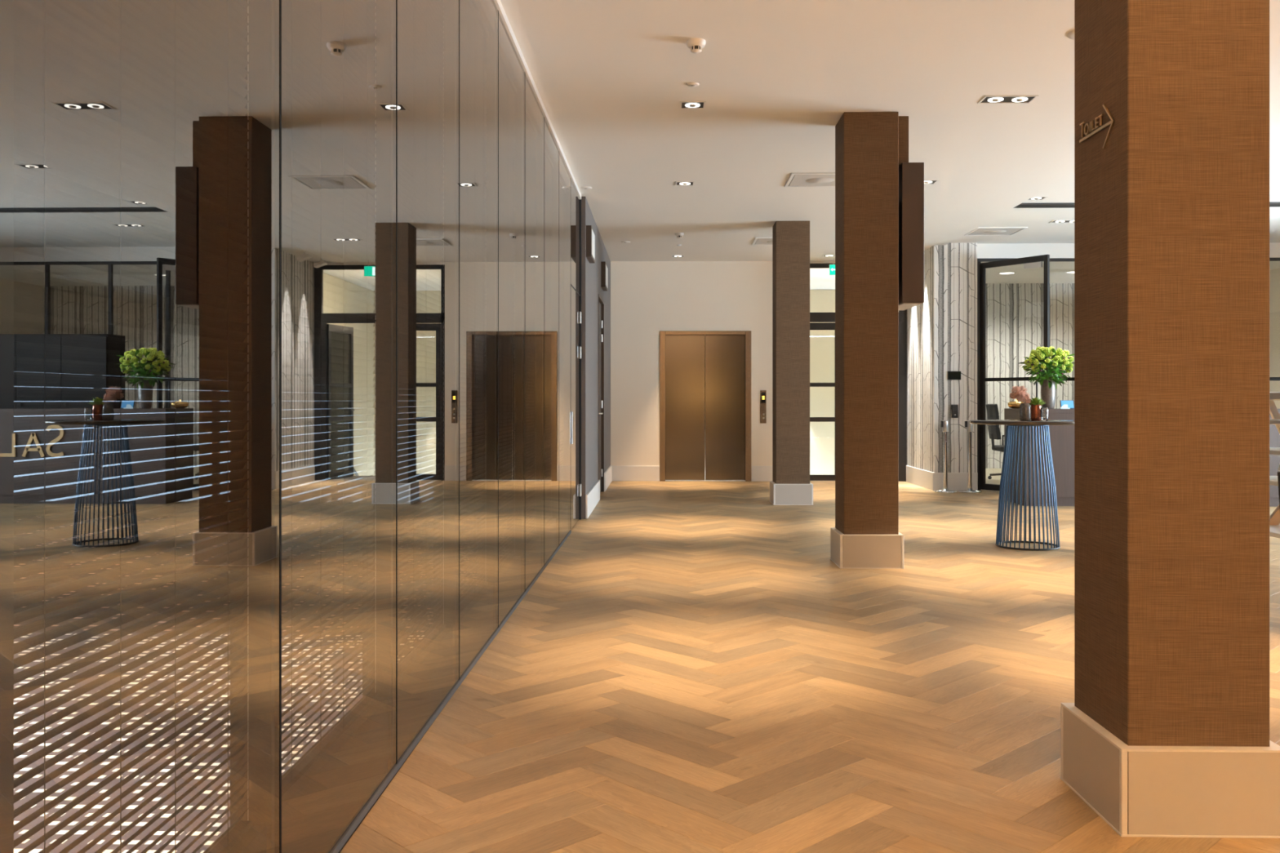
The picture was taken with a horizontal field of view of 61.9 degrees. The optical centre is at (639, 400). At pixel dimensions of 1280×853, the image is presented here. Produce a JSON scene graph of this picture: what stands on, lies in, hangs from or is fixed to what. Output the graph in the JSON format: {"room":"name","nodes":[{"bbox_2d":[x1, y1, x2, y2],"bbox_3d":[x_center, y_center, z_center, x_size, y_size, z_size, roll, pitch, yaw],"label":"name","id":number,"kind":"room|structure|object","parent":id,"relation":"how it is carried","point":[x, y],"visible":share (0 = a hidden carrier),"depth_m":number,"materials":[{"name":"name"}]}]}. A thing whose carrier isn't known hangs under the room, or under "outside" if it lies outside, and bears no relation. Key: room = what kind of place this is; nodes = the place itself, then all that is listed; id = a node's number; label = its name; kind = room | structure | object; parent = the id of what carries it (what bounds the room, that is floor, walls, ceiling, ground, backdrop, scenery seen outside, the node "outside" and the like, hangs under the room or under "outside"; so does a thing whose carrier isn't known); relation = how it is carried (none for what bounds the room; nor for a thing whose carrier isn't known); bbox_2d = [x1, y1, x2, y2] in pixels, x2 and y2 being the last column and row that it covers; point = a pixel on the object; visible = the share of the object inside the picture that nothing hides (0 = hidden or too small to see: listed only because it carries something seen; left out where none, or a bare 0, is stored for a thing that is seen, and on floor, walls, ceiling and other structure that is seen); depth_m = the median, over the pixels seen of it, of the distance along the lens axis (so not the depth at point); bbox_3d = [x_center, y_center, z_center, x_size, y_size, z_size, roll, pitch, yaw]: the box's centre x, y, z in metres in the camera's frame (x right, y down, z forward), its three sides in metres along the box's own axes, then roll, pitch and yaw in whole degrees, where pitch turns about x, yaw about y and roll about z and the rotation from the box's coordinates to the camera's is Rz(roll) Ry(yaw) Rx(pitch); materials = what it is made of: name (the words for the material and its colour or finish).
{"room":"lobby","nodes":[
{"label":"lobby","id":0,"kind":"room"},
{"bbox_2d":[13,515,415,852],"bbox_3d":[-4.054,1.300,4.092,6.310,0.200,14.000,0,0,1],"label":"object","id":1,"kind":"structure","parent":0,"point":[20,847],"depth_m":4.33,"materials":[{"name":"carpet"}]},
{"bbox_2d":[13,505,415,515],"bbox_3d":[-3.924,-0.435,11.191,6.250,3.270,0.200,0,0,1],"label":"wall","id":2,"kind":"structure","parent":0,"point":[15,506],"depth_m":11.11,"materials":[{"name":"paint"}]},
{"bbox_2d":[17,374,415,506],"bbox_3d":[-4.449,0.250,11.193,5.000,1.700,0.060,0,0,1],"label":"window","id":3,"kind":"structure","parent":2,"relation":"in","point":[99,492],"depth_m":11.16,"materials":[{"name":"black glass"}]},
{"bbox_2d":[581,196,610,519],"bbox_3d":[-0.622,-0.435,13.352,0.255,3.270,5.070,0,0,1],"label":"wall","id":4,"kind":"structure","parent":0,"point":[591,287],"depth_m":11.69,"materials":[{"name":"grey paint"}]},
{"bbox_2d":[586,225,595,262],"bbox_3d":[-0.514,-1.625,11.119,0.059,0.320,0.510,0,0,1],"label":"sign box","id":5,"kind":"object","parent":4,"relation":"attached to","point":[590,237],"visible":1,"depth_m":10.87,"materials":[{"name":"brown paint"}]},
{"bbox_2d":[585,480,599,519],"bbox_3d":[-0.517,1.080,11.865,0.022,0.240,2.100,0,0,1],"label":"baseboard","id":6,"kind":"structure","parent":4,"relation":"attached to","point":[593,496],"depth_m":11.49,"materials":[{"name":"white paint"}]},
{"bbox_2d":[598,293,604,492],"bbox_3d":[-0.509,-0.045,13.475,0.125,2.490,1.120,0,0,1],"label":"door","id":7,"kind":"structure","parent":4,"relation":"in","point":[601,304],"depth_m":14.01,"materials":[{"name":"grey wood"}]},
{"bbox_2d":[600,261,608,290],"bbox_3d":[-0.456,-1.595,13.719,0.059,0.320,0.510,0,0,1],"label":"sign box","id":8,"kind":"object","parent":4,"relation":"attached to","point":[604,270],"visible":1,"depth_m":13.46,"materials":[{"name":"brown paint"}]},
{"bbox_2d":[604,465,612,491],"bbox_3d":[-0.448,1.080,14.949,0.022,0.240,1.830,0,0,1],"label":"baseboard","id":9,"kind":"structure","parent":4,"relation":"attached to","point":[608,473],"depth_m":14.66,"materials":[{"name":"white paint"}]},
{"bbox_2d":[610,261,772,481],"bbox_3d":[0.695,-0.435,16.008,2.570,3.270,0.300,0,0,1],"label":"wall","id":10,"kind":"structure","parent":0,"point":[648,298],"depth_m":15.87,"materials":[{"name":"beige paint"}]},
{"bbox_2d":[612,465,659,481],"bbox_3d":[-0.064,1.085,15.866,0.708,0.230,0.020,0,0,1],"label":"baseboard","id":11,"kind":"structure","parent":10,"relation":"attached to","point":[620,473],"depth_m":15.86,"materials":[{"name":"white paint"}]},
{"bbox_2d":[659,330,751,481],"bbox_3d":[0.973,0.083,15.906,1.360,2.235,0.132,0,0,1],"label":"elevator","id":12,"kind":"object","parent":10,"relation":"attached to","point":[705,375],"visible":1,"depth_m":15.93,"materials":[{"name":"metal"}]},
{"bbox_2d":[751,466,772,481],"bbox_3d":[1.815,1.085,15.823,0.323,0.230,0.020,0,0,1],"label":"baseboard","id":13,"kind":"structure","parent":10,"relation":"attached to","point":[758,473],"depth_m":15.81,"materials":[{"name":"white paint"}]},
{"bbox_2d":[760,390,766,423],"bbox_3d":[1.828,0.093,15.822,0.090,0.490,0.022,0,0,1],"label":"panel","id":14,"kind":"object","parent":10,"relation":"attached to","point":[762,393],"visible":1,"depth_m":15.82,"materials":[{"name":"metal"}]},
{"bbox_2d":[338,468,1279,852],"bbox_3d":[4.529,1.322,7.900,10.500,0.256,22.000,0,0,1],"label":"floor","id":15,"kind":"structure","parent":0,"point":[693,668],"depth_m":4.30,"materials":[{"name":"brown wood"}]},
{"bbox_2d":[0,0,581,852],"bbox_3d":[-0.781,-0.435,5.556,0.122,3.270,10.482,0,0,1],"label":"glass","id":16,"kind":"object","parent":15,"relation":"on","point":[496,195],"visible":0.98,"depth_m":3.86,"materials":[{"name":"clear glass"}]},
{"bbox_2d":[13,0,251,852],"bbox_3d":[-0.887,-0.475,1.901,0.036,2.847,0.961,0,0,1],"label":"glass panel","id":17,"kind":"object","parent":16,"relation":"hanging from","point":[130,121],"visible":1,"depth_m":1.85,"materials":[{"name":"clear glass"}]},
{"bbox_2d":[281,0,378,795],"bbox_3d":[-0.860,-0.475,2.941,0.036,2.847,0.961,0,0,1],"label":"glass panel","id":18,"kind":"object","parent":16,"relation":"hanging from","point":[328,57],"visible":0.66,"depth_m":2.93,"materials":[{"name":"clear glass"}]},
{"bbox_2d":[397,0,417,676],"bbox_3d":[-0.834,-0.475,3.980,0.036,2.847,0.961,0,0,1],"label":"glass panel","id":19,"kind":"object","parent":16,"relation":"hanging from","point":[406,312],"visible":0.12,"depth_m":3.80,"materials":[{"name":"clear glass"}]},
{"bbox_2d":[570,284,581,529],"bbox_3d":[-0.615,0.069,10.216,0.030,2.262,1.042,0,0,1],"label":"door","id":20,"kind":"structure","parent":16,"relation":"attached to","point":[575,315],"depth_m":10.17,"materials":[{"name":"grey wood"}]},
{"bbox_2d":[769,220,813,505],"bbox_3d":[1.766,-0.435,12.477,0.456,3.270,0.454,0,0,1],"label":"column","id":21,"kind":"structure","parent":15,"relation":"on","point":[790,484],"depth_m":12.28,"materials":[{"name":"paint"}]},
{"bbox_2d":[809,263,906,481],"bbox_3d":[2.967,-0.417,15.857,1.980,3.235,0.060,0,0,1],"label":"screen","id":22,"kind":"object","parent":15,"relation":"on","point":[814,317],"visible":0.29,"depth_m":15.81,"materials":[{"name":"black metal"}]},
{"bbox_2d":[809,322,835,480],"bbox_3d":[2.508,0.018,15.868,0.930,2.345,0.044,0,0,1],"label":"door","id":23,"kind":"structure","parent":22,"relation":"attached to","point":[813,326],"depth_m":15.84,"materials":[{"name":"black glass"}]},
{"bbox_2d":[830,111,904,568],"bbox_3d":[1.662,-0.435,7.839,0.456,3.270,0.454,0,0,1],"label":"column","id":24,"kind":"structure","parent":15,"relation":"on","point":[865,535],"depth_m":7.65,"materials":[{"name":"paint"}]},
{"bbox_2d":[898,115,908,165],"bbox_3d":[1.908,-1.893,7.859,0.099,0.353,0.200,0,0,1],"label":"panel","id":25,"kind":"object","parent":24,"relation":"attached to","point":[903,120],"visible":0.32,"depth_m":7.76,"materials":[{"name":"brown wood"}]},
{"bbox_2d":[898,162,924,310],"bbox_3d":[1.959,-1.207,7.988,0.197,1.016,0.620,0,0,1],"label":"display box","id":26,"kind":"object","parent":24,"relation":"attached to","point":[911,175],"visible":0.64,"depth_m":7.68,"materials":[{"name":"brown paint"}]},
{"bbox_2d":[933,420,957,493],"bbox_3d":[4.002,0.729,13.973,0.300,0.942,0.300,0,0,1],"label":"stanchion","id":27,"kind":"object","parent":15,"relation":"on","point":[944,424],"visible":1,"depth_m":13.95,"materials":[{"name":"silver metal"}]},
{"bbox_2d":[957,420,982,493],"bbox_3d":[4.318,0.729,13.966,0.300,0.942,0.300,0,0,1],"label":"stanchion","id":28,"kind":"object","parent":15,"relation":"on","point":[969,426],"visible":0.96,"depth_m":13.94,"materials":[{"name":"silver metal"}]},
{"bbox_2d":[986,404,1004,479],"bbox_3d":[5.583,0.622,16.054,0.656,1.141,0.626,0,0,1],"label":"office chair","id":29,"kind":"object","parent":15,"relation":"on","point":[993,412],"visible":0.5,"depth_m":15.99,"materials":[{"name":"grey fabric"}]},
{"bbox_2d":[968,419,1074,551],"bbox_3d":[3.183,0.682,8.761,0.914,1.035,0.914,0,0,1],"label":"cocktail table","id":30,"kind":"object","parent":15,"relation":"on","point":[1012,425],"visible":0.97,"depth_m":8.65,"materials":[{"name":"blue metal"}]},
{"bbox_2d":[1019,403,1031,420],"bbox_3d":[3.164,0.094,8.761,0.092,0.142,0.092,0,0,1],"label":"bud vase","id":31,"kind":"object","parent":30,"relation":"on","point":[1024,408],"visible":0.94,"depth_m":8.72,"materials":[{"name":"grey ceramic"}]},
{"bbox_2d":[1009,385,1031,403],"bbox_3d":[3.130,-0.009,8.761,0.180,0.229,0.133,0,0,1],"label":"dried flowers","id":32,"kind":"object","parent":31,"relation":"in","point":[1017,393],"visible":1,"depth_m":8.75,"materials":[{"name":"pink plant"}]},
{"bbox_2d":[1030,404,1041,420],"bbox_3d":[3.258,0.099,8.779,0.094,0.132,0.094,0,0,1],"label":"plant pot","id":33,"kind":"object","parent":30,"relation":"on","point":[1035,409],"visible":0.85,"depth_m":8.74,"materials":[{"name":"red"}]},
{"bbox_2d":[1029,396,1045,404],"bbox_3d":[3.261,0.015,8.779,0.158,0.092,0.169,0,0,1],"label":"plant","id":34,"kind":"object","parent":33,"relation":"on","point":[1035,401],"visible":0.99,"depth_m":8.75,"materials":[{"name":"green plant"}]},
{"bbox_2d":[1040,407,1048,420],"bbox_3d":[3.300,0.111,8.708,0.062,0.108,0.062,0,0,1],"label":"drinking glass","id":35,"kind":"object","parent":30,"relation":"on","point":[1041,415],"visible":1,"depth_m":8.70,"materials":[{"name":"clear glass"}]},
{"bbox_2d":[977,257,1279,489],"bbox_3d":[7.213,-0.352,14.261,5.420,3.105,0.050,0,0,1],"label":"glazing","id":36,"kind":"object","parent":15,"relation":"on","point":[1271,259],"visible":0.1,"depth_m":14.30,"materials":[{"name":"black metal"}]},
{"bbox_2d":[980,254,1049,490],"bbox_3d":[4.823,-0.325,13.838,0.134,3.030,1.030,0,0,-34],"label":"door","id":37,"kind":"structure","parent":36,"relation":"attached to","point":[1031,262],"depth_m":14.13,"materials":[{"name":"black metal"}]},
{"bbox_2d":[1004,408,1279,506],"bbox_3d":[6.774,0.647,12.409,4.814,1.105,0.724,0,0,1],"label":"reception desk","id":38,"kind":"object","parent":15,"relation":"on","point":[1061,437],"visible":0.26,"depth_m":12.10,"materials":[{"name":"grey wood"}]},
{"bbox_2d":[1008,400,1023,408],"bbox_3d":[4.476,0.042,12.682,0.206,0.106,0.198,0,0,1],"label":"bowl","id":39,"kind":"object","parent":38,"relation":"on","point":[1015,404],"visible":0.78,"depth_m":12.62,"materials":[{"name":"ceramic"}]},
{"bbox_2d":[1040,379,1056,408],"bbox_3d":[4.708,-0.072,12.297,0.164,0.335,0.164,0,0,1],"label":"vase","id":40,"kind":"object","parent":38,"relation":"on","point":[1047,394],"visible":0.82,"depth_m":12.23,"materials":[{"name":"silver metal"}]},
{"bbox_2d":[1017,346,1074,389],"bbox_3d":[4.700,-0.364,12.307,0.620,0.513,0.601,0,0,1],"label":"bouquet","id":41,"kind":"object","parent":40,"relation":"in","point":[1055,364],"visible":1,"depth_m":12.18,"materials":[{"name":"green plant"}]},
{"bbox_2d":[1060,404,1070,408],"bbox_3d":[4.874,0.070,12.231,0.085,0.050,0.075,0,0,1],"label":"card holder","id":42,"kind":"object","parent":38,"relation":"on","point":[1064,406],"visible":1,"depth_m":12.26,"materials":[{"name":"white"}]},
{"bbox_2d":[1059,400,1074,408],"bbox_3d":[4.946,0.046,12.361,0.150,0.098,0.101,0,0,9],"label":"tablet","id":43,"kind":"object","parent":38,"relation":"on","point":[1070,403],"visible":0.67,"depth_m":12.34,"materials":[{"name":"blue"}]},
{"bbox_2d":[1015,408,1279,413],"bbox_3d":[6.769,0.120,12.199,4.814,0.050,0.304,0,0,1],"label":"countertop","id":44,"kind":"structure","parent":38,"relation":"on","point":[1017,411],"depth_m":12.09,"materials":[{"name":"brown wood"}]},
{"bbox_2d":[1060,0,1279,838],"bbox_3d":[1.556,-0.435,3.155,0.456,3.270,0.454,0,0,1],"label":"column","id":45,"kind":"structure","parent":15,"relation":"on","point":[1165,732],"depth_m":2.96,"materials":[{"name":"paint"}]},
{"bbox_2d":[1079,103,1114,149],"bbox_3d":[1.358,-0.802,3.175,0.004,0.132,0.247,0,0,1],"label":"sign","id":46,"kind":"object","parent":45,"relation":"attached to","point":[1090,126],"visible":1,"depth_m":3.16,"materials":[{"name":"gold metal"}]},
{"bbox_2d":[1269,391,1279,538],"bbox_3d":[3.512,0.579,5.432,0.753,1.257,0.510,0,0,1],"label":"stepladder","id":47,"kind":"object","parent":15,"relation":"on","point":[1274,518],"visible":0.19,"depth_m":5.45,"materials":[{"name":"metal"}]},
{"bbox_2d":[809,289,835,475],"bbox_3d":[3.141,0.565,18.024,2.630,5.270,4.220,0,0,1],"label":"wall","id":48,"kind":"structure","parent":0,"point":[821,341],"depth_m":19.93,"materials":[{"name":"paint"}]},
{"bbox_2d":[809,261,835,263],"bbox_3d":[2.968,-2.062,15.882,1.980,0.055,0.150,0,0,1],"label":"wall","id":49,"kind":"structure","parent":0,"point":[811,262],"depth_m":15.81,"materials":[{"name":"paint"}]},
{"bbox_2d":[500,0,1279,289],"bbox_3d":[4.517,-2.220,8.501,10.550,0.300,23.200,0,0,1],"label":"ceiling","id":50,"kind":"structure","parent":0,"point":[775,79],"depth_m":7.57,"materials":[{"name":"paint"}]},
{"bbox_2d":[580,186,591,189],"bbox_3d":[-0.522,-2.064,10.364,0.110,0.012,0.110,0,0,1],"label":"ceiling disc","id":51,"kind":"object","parent":50,"relation":"attached to","point":[583,187],"visible":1,"depth_m":10.35,"materials":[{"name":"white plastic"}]},
{"bbox_2d":[671,254,684,257],"bbox_3d":[0.544,-2.063,15.272,0.180,0.013,0.180,0,0,1],"label":"recessed light","id":52,"kind":"object","parent":50,"relation":"in","point":[675,255],"visible":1,"depth_m":15.25,"materials":[{"name":"white plastic"}]},
{"bbox_2d":[675,232,684,238],"bbox_3d":[0.487,-2.037,13.192,0.110,0.066,0.110,0,0,1],"label":"smoke detector","id":53,"kind":"object","parent":50,"relation":"attached to","point":[678,235],"visible":1,"depth_m":13.16,"materials":[{"name":"white plastic"}]},
{"bbox_2d":[675,181,694,186],"bbox_3d":[0.429,-2.063,10.163,0.180,0.013,0.180,0,0,1],"label":"recessed light","id":54,"kind":"object","parent":50,"relation":"in","point":[677,183],"visible":1,"depth_m":10.15,"materials":[{"name":"white plastic"}]},
{"bbox_2d":[679,101,706,109],"bbox_3d":[0.368,-2.063,7.464,0.180,0.013,0.180,0,0,1],"label":"recessed light","id":55,"kind":"object","parent":50,"relation":"in","point":[683,104],"visible":1,"depth_m":7.45,"materials":[{"name":"white plastic"}]},
{"bbox_2d":[687,82,698,86],"bbox_3d":[0.347,-2.064,6.974,0.080,0.012,0.080,0,0,1],"label":"ceiling disc","id":56,"kind":"object","parent":50,"relation":"attached to","point":[689,84],"visible":1,"depth_m":6.95,"materials":[{"name":"white plastic"}]},
{"bbox_2d":[686,37,705,53],"bbox_3d":[0.323,-2.037,6.144,0.110,0.066,0.110,0,0,1],"label":"smoke detector","id":57,"kind":"object","parent":50,"relation":"attached to","point":[696,44],"visible":1,"depth_m":6.12,"materials":[{"name":"white plastic"}]},
{"bbox_2d":[751,237,772,244],"bbox_3d":[1.771,-2.064,13.814,0.600,0.012,0.600,0,0,1],"label":"ceiling vent","id":58,"kind":"object","parent":50,"relation":"in","point":[761,241],"visible":0.4,"depth_m":13.79,"materials":[{"name":"white plastic"}]},
{"bbox_2d":[784,172,835,186],"bbox_3d":[1.685,-2.064,9.985,0.600,0.012,0.600,0,0,1],"label":"ceiling vent","id":59,"kind":"object","parent":50,"relation":"in","point":[818,179],"visible":0.72,"depth_m":9.96,"materials":[{"name":"white plastic"}]},
{"bbox_2d":[829,264,835,275],"bbox_3d":[2.919,-1.945,15.485,0.340,0.250,0.038,0,0,1],"label":"exit sign","id":60,"kind":"object","parent":50,"relation":"hanging from","point":[832,267],"visible":0.24,"depth_m":15.47,"materials":[{"name":"green plastic"}]},
{"bbox_2d":[924,179,939,184],"bbox_3d":[2.628,-2.063,10.093,0.360,0.013,0.180,0,0,1],"label":"recessed light","id":61,"kind":"object","parent":50,"relation":"in","point":[926,181],"visible":0.34,"depth_m":10.07,"materials":[{"name":"white plastic"}]},
{"bbox_2d":[964,226,1027,235],"bbox_3d":[4.398,-2.094,13.204,0.600,0.012,0.600,0,0,1],"label":"ceiling vent","id":62,"kind":"object","parent":50,"relation":"in","point":[980,231],"visible":0.94,"depth_m":13.17,"materials":[{"name":"white plastic"}]},
{"bbox_2d":[997,271,1015,274],"bbox_3d":[5.940,-2.064,17.271,0.280,0.012,0.280,0,0,1],"label":"recessed light","id":63,"kind":"object","parent":50,"relation":"in","point":[1000,273],"visible":1,"depth_m":17.24,"materials":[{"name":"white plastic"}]},
{"bbox_2d":[977,95,1038,103],"bbox_3d":[2.525,-2.063,7.325,0.360,0.013,0.180,0,0,1],"label":"recessed light","id":64,"kind":"object","parent":50,"relation":"in","point":[986,99],"visible":1,"depth_m":7.32,"materials":[{"name":"white plastic"}]},
{"bbox_2d":[1027,195,1048,199],"bbox_3d":[4.110,-2.094,11.060,0.180,0.013,0.180,0,0,1],"label":"recessed light","id":65,"kind":"object","parent":50,"relation":"in","point":[1044,197],"visible":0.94,"depth_m":11.04,"materials":[{"name":"white plastic"}]},
{"bbox_2d":[1013,202,1074,208],"bbox_3d":[4.360,-2.092,11.389,0.653,0.016,0.299,0,0,1],"label":"ceiling vent","id":66,"kind":"object","parent":50,"relation":"in","point":[1071,205],"depth_m":11.41,"materials":[{"name":"grey metal"}]},
{"bbox_2d":[1048,219,1074,222],"bbox_3d":[5.002,-2.094,12.491,0.360,0.013,0.180,0,0,1],"label":"recessed light","id":67,"kind":"object","parent":50,"relation":"in","point":[1055,220],"visible":0.77,"depth_m":12.48,"materials":[{"name":"white plastic"}]},
{"bbox_2d":[1066,29,1074,39],"bbox_3d":[2.535,-2.064,5.995,0.250,0.012,0.250,0,0,1],"label":"ceiling disc","id":68,"kind":"object","parent":50,"relation":"attached to","point":[1070,35],"visible":0.11,"depth_m":6.02,"materials":[{"name":"white plastic"}]},
{"bbox_2d":[1269,201,1279,207],"bbox_3d":[6.749,-2.092,11.341,0.266,0.016,0.289,0,0,1],"label":"ceiling vent","id":69,"kind":"object","parent":50,"relation":"in","point":[1272,204],"depth_m":11.36,"materials":[{"name":"grey metal"}]},
{"bbox_2d":[906,242,977,472],"bbox_3d":[4.224,-0.450,15.044,0.570,3.300,1.670,0,0,1],"label":"wall pier","id":70,"kind":"object","parent":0,"point":[942,330],"visible":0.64,"depth_m":14.21,"materials":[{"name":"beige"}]},
{"bbox_2d":[906,465,977,490],"bbox_3d":[4.213,1.080,14.984,0.590,0.240,1.590,0,0,1],"label":"baseboard","id":71,"kind":"object","parent":70,"relation":"attached to","point":[931,481],"visible":0.94,"depth_m":14.19,"materials":[{"name":"white paint"}]},
{"bbox_2d":[947,371,960,379],"bbox_3d":[4.183,-0.333,14.198,0.175,0.115,0.024,0,0,1],"label":"wall screen","id":72,"kind":"object","parent":70,"relation":"attached to","point":[951,375],"visible":1,"depth_m":14.19,"materials":[{"name":"black plastic"}]},
{"bbox_2d":[951,404,958,417],"bbox_3d":[4.185,0.142,14.185,0.080,0.175,0.049,0,0,1],"label":"card reader","id":73,"kind":"object","parent":70,"relation":"attached to","point":[954,408],"visible":1,"depth_m":14.17,"materials":[{"name":"grey plastic"}]},
{"bbox_2d":[985,283,1074,468],"bbox_3d":[7.228,-0.485,18.942,5.600,3.370,0.200,0,0,1],"label":"wall","id":74,"kind":"structure","parent":0,"point":[1015,312],"depth_m":18.85,"materials":[{"name":"grey paper"}]},
{"bbox_2d":[977,242,1279,258],"bbox_3d":[7.208,-2.038,14.261,5.430,0.265,0.080,0,0,1],"label":"wall","id":75,"kind":"structure","parent":0,"point":[984,251],"depth_m":14.27,"materials":[{"name":"paint"}]},
{"bbox_2d":[1269,267,1279,408],"bbox_3d":[9.902,-0.485,7.779,0.250,3.370,22.400,0,0,1],"label":"wall","id":76,"kind":"structure","parent":0,"point":[1274,274],"depth_m":16.77,"materials":[{"name":"beige paint"}]},
{"label":"outside","id":77,"kind":"structure","parent":0,"visible":0},
{"bbox_2d":[13,371,417,502],"bbox_3d":[-7.297,-2.150,15.768,12.700,7.300,0.200,0,0,1],"label":"wall","id":78,"kind":"structure","parent":77,"point":[22,475],"depth_m":15.65,"materials":[{"name":"white"}]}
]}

